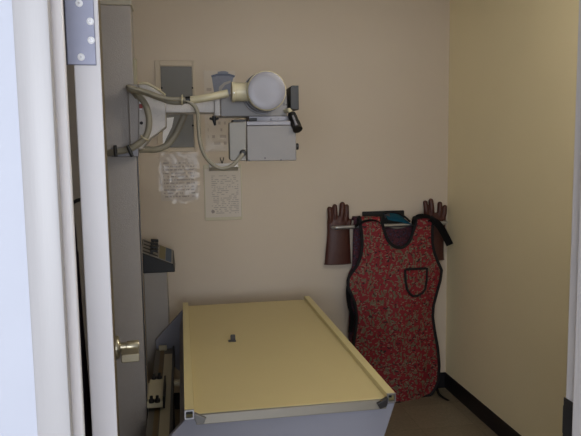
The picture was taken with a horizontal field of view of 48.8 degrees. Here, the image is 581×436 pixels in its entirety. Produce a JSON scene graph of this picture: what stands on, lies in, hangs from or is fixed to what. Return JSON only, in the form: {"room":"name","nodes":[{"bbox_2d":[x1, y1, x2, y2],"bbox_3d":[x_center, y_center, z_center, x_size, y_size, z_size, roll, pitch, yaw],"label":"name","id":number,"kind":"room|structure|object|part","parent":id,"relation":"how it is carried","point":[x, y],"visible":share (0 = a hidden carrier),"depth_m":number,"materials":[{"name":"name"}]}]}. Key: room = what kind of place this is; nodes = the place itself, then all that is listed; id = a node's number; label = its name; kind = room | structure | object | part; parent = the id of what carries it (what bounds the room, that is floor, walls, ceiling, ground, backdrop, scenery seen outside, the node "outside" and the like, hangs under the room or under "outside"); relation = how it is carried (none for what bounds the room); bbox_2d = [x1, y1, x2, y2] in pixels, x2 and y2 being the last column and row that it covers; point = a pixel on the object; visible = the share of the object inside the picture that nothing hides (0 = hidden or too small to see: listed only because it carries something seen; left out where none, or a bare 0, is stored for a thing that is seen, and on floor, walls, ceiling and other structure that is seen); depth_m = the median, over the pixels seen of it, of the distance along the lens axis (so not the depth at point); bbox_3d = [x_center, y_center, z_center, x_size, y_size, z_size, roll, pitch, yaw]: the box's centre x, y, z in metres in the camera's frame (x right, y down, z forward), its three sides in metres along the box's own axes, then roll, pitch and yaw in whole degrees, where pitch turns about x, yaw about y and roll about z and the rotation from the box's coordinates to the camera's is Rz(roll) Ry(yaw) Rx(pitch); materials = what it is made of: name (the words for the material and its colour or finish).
{"room":"radiology room","nodes":[
{"label":"radiology room","id":0,"kind":"room"},
{"bbox_2d":[0,0,37,435],"bbox_3d":[-0.147,0.181,0.902,4.400,2.450,0.120,-2,6,-10],"label":"wall","id":1,"kind":"structure","parent":0,"point":[18,417],"depth_m":0.80,"materials":[{"name":"paint"}]},
{"bbox_2d":[12,0,73,435],"bbox_3d":[-0.298,0.362,0.826,0.041,2.110,0.016,-2,6,-10],"label":"trim","id":2,"kind":"structure","parent":1,"relation":"attached to","point":[32,24],"depth_m":0.78,"materials":[{"name":"white paint"}]},
{"bbox_2d":[50,0,84,435],"bbox_3d":[-0.287,0.391,0.884,0.015,2.040,0.013,-2,6,-10],"label":"trim","id":3,"kind":"structure","parent":1,"relation":"attached to","point":[57,13],"depth_m":0.83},
{"bbox_2d":[63,0,139,435],"bbox_3d":[-0.369,0.342,1.377,0.102,2.008,0.773,-2,6,-15],"label":"door","id":4,"kind":"structure","parent":1,"relation":"in","point":[82,18],"depth_m":0.97,"materials":[{"name":"white paint"}]},
{"bbox_2d":[73,198,80,204],"bbox_3d":[-0.454,-0.007,1.361,0.056,0.074,0.008,-3,6,-15],"label":"hook","id":5,"kind":"object","parent":4,"relation":"attached to","point":[77,199],"visible":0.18,"depth_m":1.35,"materials":[{"name":"metal"}]},
{"bbox_2d":[74,223,91,435],"bbox_3d":[-0.460,0.507,1.414,0.048,1.020,0.437,-2,6,-14],"label":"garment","id":6,"kind":"object","parent":5,"relation":"hanging from","point":[86,391],"visible":0.19,"depth_m":1.45,"materials":[{"name":"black fabric"}]},
{"bbox_3d":[-0.446,0.341,1.692,0.032,0.062,0.062,-3,6,-15],"label":"handle","id":7,"kind":"part","parent":4,"relation":"part of","materials":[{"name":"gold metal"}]},
{"bbox_3d":[-0.419,0.354,1.670,0.046,0.022,0.082,-3,6,-15],"label":"lever","id":8,"kind":"part","parent":4,"relation":"part of","materials":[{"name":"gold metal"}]},
{"bbox_3d":[-0.419,0.339,1.699,0.035,0.030,0.030,-3,6,-15],"label":"knob","id":9,"kind":"part","parent":4,"relation":"part of","materials":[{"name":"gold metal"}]},
{"bbox_2d":[562,397,572,435],"bbox_3d":[0.468,0.339,1.072,0.008,0.070,0.033,-2,6,-6],"label":"strike plate","id":10,"kind":"object","parent":1,"relation":"attached to","point":[568,405],"visible":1,"depth_m":1.07,"materials":[{"name":"metal"}]},
{"bbox_2d":[566,0,580,435],"bbox_3d":[0.486,0.364,1.030,0.022,2.040,0.122,-2,6,-10],"label":"trim","id":11,"kind":"structure","parent":1,"relation":"attached to","point":[577,144],"depth_m":1.04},
{"bbox_2d":[131,0,449,392],"bbox_3d":[-0.407,-0.119,3.692,2.937,2.450,0.100,-2,6,-10],"label":"wall","id":12,"kind":"structure","parent":0,"point":[371,76],"depth_m":3.70,"materials":[{"name":"beige paint"}]},
{"bbox_2d":[154,60,196,151],"bbox_3d":[-0.634,-0.617,3.543,0.216,0.499,0.011,-2,6,-10],"label":"electrical panel","id":13,"kind":"object","parent":12,"relation":"attached to","point":[175,81],"visible":0.77,"depth_m":3.54,"materials":[{"name":"grey metal"}]},
{"bbox_3d":[-0.677,-0.480,3.549,0.066,0.159,0.001,-2,6,-10],"label":"label plate","id":14,"kind":"part","parent":13,"relation":"part of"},
{"bbox_3d":[-0.627,-0.614,3.548,0.169,0.442,0.006,-2,6,-10],"label":"panel door","id":15,"kind":"part","parent":13,"relation":"part of","materials":[{"name":"grey metal"}]},
{"bbox_2d":[160,153,197,200],"bbox_3d":[-0.624,-0.226,3.587,0.228,0.291,0.011,-2,6,-10],"label":"chart sheet","id":16,"kind":"object","parent":12,"relation":"attached to","point":[178,172],"visible":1,"depth_m":3.59,"materials":[{"name":"white paper"}]},
{"bbox_2d":[204,71,235,150],"bbox_3d":[-0.395,-0.596,3.586,0.186,0.452,0.010,-2,6,-10],"label":"poster","id":17,"kind":"object","parent":12,"relation":"attached to","point":[216,137],"visible":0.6,"depth_m":3.59,"materials":[{"name":"beige paper"}]},
{"bbox_2d":[203,157,242,220],"bbox_3d":[-0.382,-0.165,3.630,0.214,0.358,0.019,-2,6,-10],"label":"clipboard","id":18,"kind":"object","parent":12,"relation":"attached to","point":[222,188],"visible":0.97,"depth_m":3.63,"materials":[{"name":"white paper"}]},
{"bbox_2d":[174,372,444,408],"bbox_3d":[-0.381,1.054,3.768,2.737,0.100,0.006,-2,6,-10],"label":"baseboard","id":19,"kind":"structure","parent":12,"relation":"attached to","point":[442,374],"depth_m":3.72,"materials":[{"name":"black plastic"}]},
{"bbox_2d":[362,210,403,223],"bbox_3d":[0.553,0.007,3.816,0.260,0.100,0.008,-2,6,-10],"label":"board","id":20,"kind":"object","parent":12,"relation":"attached to","point":[365,213],"visible":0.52,"depth_m":3.81,"materials":[{"name":"black plastic"}]},
{"bbox_2d":[331,220,447,229],"bbox_3d":[0.585,0.039,3.780,0.717,0.049,0.097,-2,6,-10],"label":"wall bar","id":21,"kind":"object","parent":12,"relation":"attached to","point":[444,222],"visible":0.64,"depth_m":3.73,"materials":[{"name":"metal"}]},
{"bbox_2d":[324,202,351,264],"bbox_3d":[0.278,0.089,3.751,0.170,0.367,0.054,-2,6,-8],"label":"glove","id":22,"kind":"object","parent":21,"relation":"hanging from","point":[338,252],"visible":0.93,"depth_m":3.73,"materials":[{"name":"red leather"}]},
{"bbox_2d":[348,216,411,342],"bbox_3d":[0.599,0.540,3.841,0.546,1.120,0.069,-2,6,-10],"label":"apron","id":23,"kind":"object","parent":21,"relation":"hanging from","point":[398,237],"visible":0.14,"depth_m":3.78,"materials":[{"name":"purple fabric"}]},
{"bbox_2d":[384,211,409,223],"bbox_3d":[0.622,-0.003,3.764,0.161,0.081,0.062,-2,6,-10],"label":"thyroid collar","id":24,"kind":"object","parent":21,"relation":"on","point":[390,215],"visible":1,"depth_m":3.74,"materials":[{"name":"teal fabric"}]},
{"bbox_2d":[346,214,452,402],"bbox_3d":[0.648,0.541,3.781,0.652,1.131,0.141,-1,6,-1],"label":"apron","id":25,"kind":"object","parent":21,"relation":"hanging from","point":[393,290],"visible":0.91,"depth_m":3.74,"materials":[{"name":"red fabric"}]},
{"bbox_2d":[423,198,446,260],"bbox_3d":[0.858,0.069,3.849,0.174,0.374,0.054,-2,6,-12],"label":"glove","id":26,"kind":"object","parent":21,"relation":"hanging from","point":[441,213],"visible":0.38,"depth_m":3.83,"materials":[{"name":"red leather"}]},
{"bbox_2d":[175,388,497,435],"bbox_3d":[-0.092,1.451,0.827,4.400,0.060,6.150,-2,6,-10],"label":"floor","id":27,"kind":"structure","parent":0,"point":[433,415],"depth_m":3.54,"materials":[{"name":"beige plastic"}]},
{"bbox_2d":[144,272,169,382],"bbox_3d":[-0.714,0.706,3.426,0.158,0.876,0.230,-2,6,-10],"label":"pedestal","id":28,"kind":"object","parent":27,"relation":"on","point":[156,292],"visible":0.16,"depth_m":3.31,"materials":[{"name":"metal"}]},
{"bbox_2d":[142,239,174,272],"bbox_3d":[-0.697,0.194,3.375,0.169,0.152,0.210,-2,6,-10],"label":"control console","id":29,"kind":"object","parent":28,"relation":"on","point":[157,258],"visible":0.94,"depth_m":3.29,"materials":[{"name":"black plastic"}]},
{"bbox_3d":[-0.704,0.172,3.295,0.040,0.030,0.018,-2,6,-10],"label":"switch lever","id":30,"kind":"part","parent":29,"relation":"part of","materials":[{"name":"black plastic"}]},
{"bbox_3d":[-0.700,0.176,3.372,0.156,0.110,0.198,-2,6,-10],"label":"plate","id":31,"kind":"part","parent":29,"relation":"part of","materials":[{"name":"plastic"}]},
{"bbox_2d":[145,345,174,435],"bbox_3d":[-0.530,0.966,2.674,0.095,0.516,1.260,-2,6,-10],"label":"rail","id":32,"kind":"object","parent":27,"relation":"on","point":[160,421],"visible":0.85,"depth_m":2.60,"materials":[{"name":"beige metal"}]},
{"bbox_2d":[66,0,302,435],"bbox_3d":[-0.421,0.216,2.493,0.904,2.041,0.439,-2,6,-10],"label":"machine","id":33,"kind":"object","parent":27,"relation":"on","point":[135,113],"visible":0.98,"depth_m":2.36,"materials":[{"name":"grey metal"}]},
{"bbox_3d":[-0.365,-0.423,2.415,0.215,0.058,0.095,-2,6,-10],"label":"arm","id":34,"kind":"part","parent":33,"relation":"part of","materials":[{"name":"metal"}]},
{"bbox_3d":[-0.288,-0.366,2.411,0.036,0.036,0.016,-2,6,-10],"label":"wing knob","id":35,"kind":"part","parent":33,"relation":"part of","materials":[{"name":"black plastic"}]},
{"bbox_2d":[231,82,248,101],"bbox_3d":[-0.160,-0.453,2.301,0.104,0.072,0.074,-2,6,-10],"label":"socket","id":36,"kind":"object","parent":33,"relation":"attached to","point":[239,91],"depth_m":2.27,"materials":[{"name":"beige plastic"}]},
{"bbox_3d":[-0.008,-0.391,2.397,0.022,0.040,0.081,-4,7,-27],"label":"handle","id":37,"kind":"part","parent":33,"relation":"part of","materials":[{"name":"beige plastic"}]},
{"bbox_2d":[156,296,395,435],"bbox_3d":[-0.174,0.858,2.699,0.810,0.716,1.409,-2,6,-10],"label":"table","id":38,"kind":"object","parent":27,"relation":"on","point":[289,370],"visible":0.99,"depth_m":2.27,"materials":[{"name":"beige plastic"}]},
{"bbox_3d":[-0.293,0.652,3.357,0.809,0.386,0.024,-2,6,-10],"label":"panel","id":39,"kind":"part","parent":38,"relation":"part of","materials":[{"name":"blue metal"}]},
{"bbox_3d":[-0.425,0.523,2.628,0.028,0.028,1.394,-2,6,-10],"label":"rail","id":40,"kind":"part","parent":38,"relation":"part of","materials":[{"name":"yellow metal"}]},
{"bbox_3d":[-0.307,0.596,1.942,0.029,0.029,0.007,-2,6,-10],"label":"rail","id":41,"kind":"part","parent":38,"relation":"part of","materials":[{"name":"metal"}]},
{"bbox_2d":[228,334,235,341],"bbox_3d":[-0.245,0.503,2.680,0.032,0.027,0.019,-2,6,-10],"label":"marker","id":42,"kind":"object","parent":38,"relation":"on","point":[232,337],"visible":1,"depth_m":2.68,"materials":[{"name":"metal"}]},
{"bbox_3d":[-0.062,0.794,2.020,0.809,0.386,0.024,-2,6,-10],"label":"panel","id":43,"kind":"part","parent":38,"relation":"part of","materials":[{"name":"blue metal"}]},
{"bbox_3d":[0.204,0.502,2.734,0.028,0.028,1.394,-2,6,-10],"label":"rail","id":44,"kind":"part","parent":38,"relation":"part of","materials":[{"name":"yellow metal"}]},
{"bbox_3d":[0.323,0.575,2.049,0.029,0.029,0.007,-2,6,-10],"label":"rail","id":45,"kind":"part","parent":38,"relation":"part of","materials":[{"name":"metal"}]},
{"bbox_2d":[445,0,578,435],"bbox_3d":[1.228,-0.019,2.557,0.100,2.450,2.700,-2,6,-10],"label":"wall","id":46,"kind":"structure","parent":0,"point":[513,63],"depth_m":3.12,"materials":[{"name":"yellow paint"}]},
{"bbox_2d":[445,372,520,435],"bbox_3d":[1.193,1.151,2.672,0.006,0.100,2.694,-2,6,-10],"label":"baseboard","id":47,"kind":"structure","parent":46,"relation":"attached to","point":[495,423],"depth_m":3.53,"materials":[{"name":"black plastic"}]}
]}

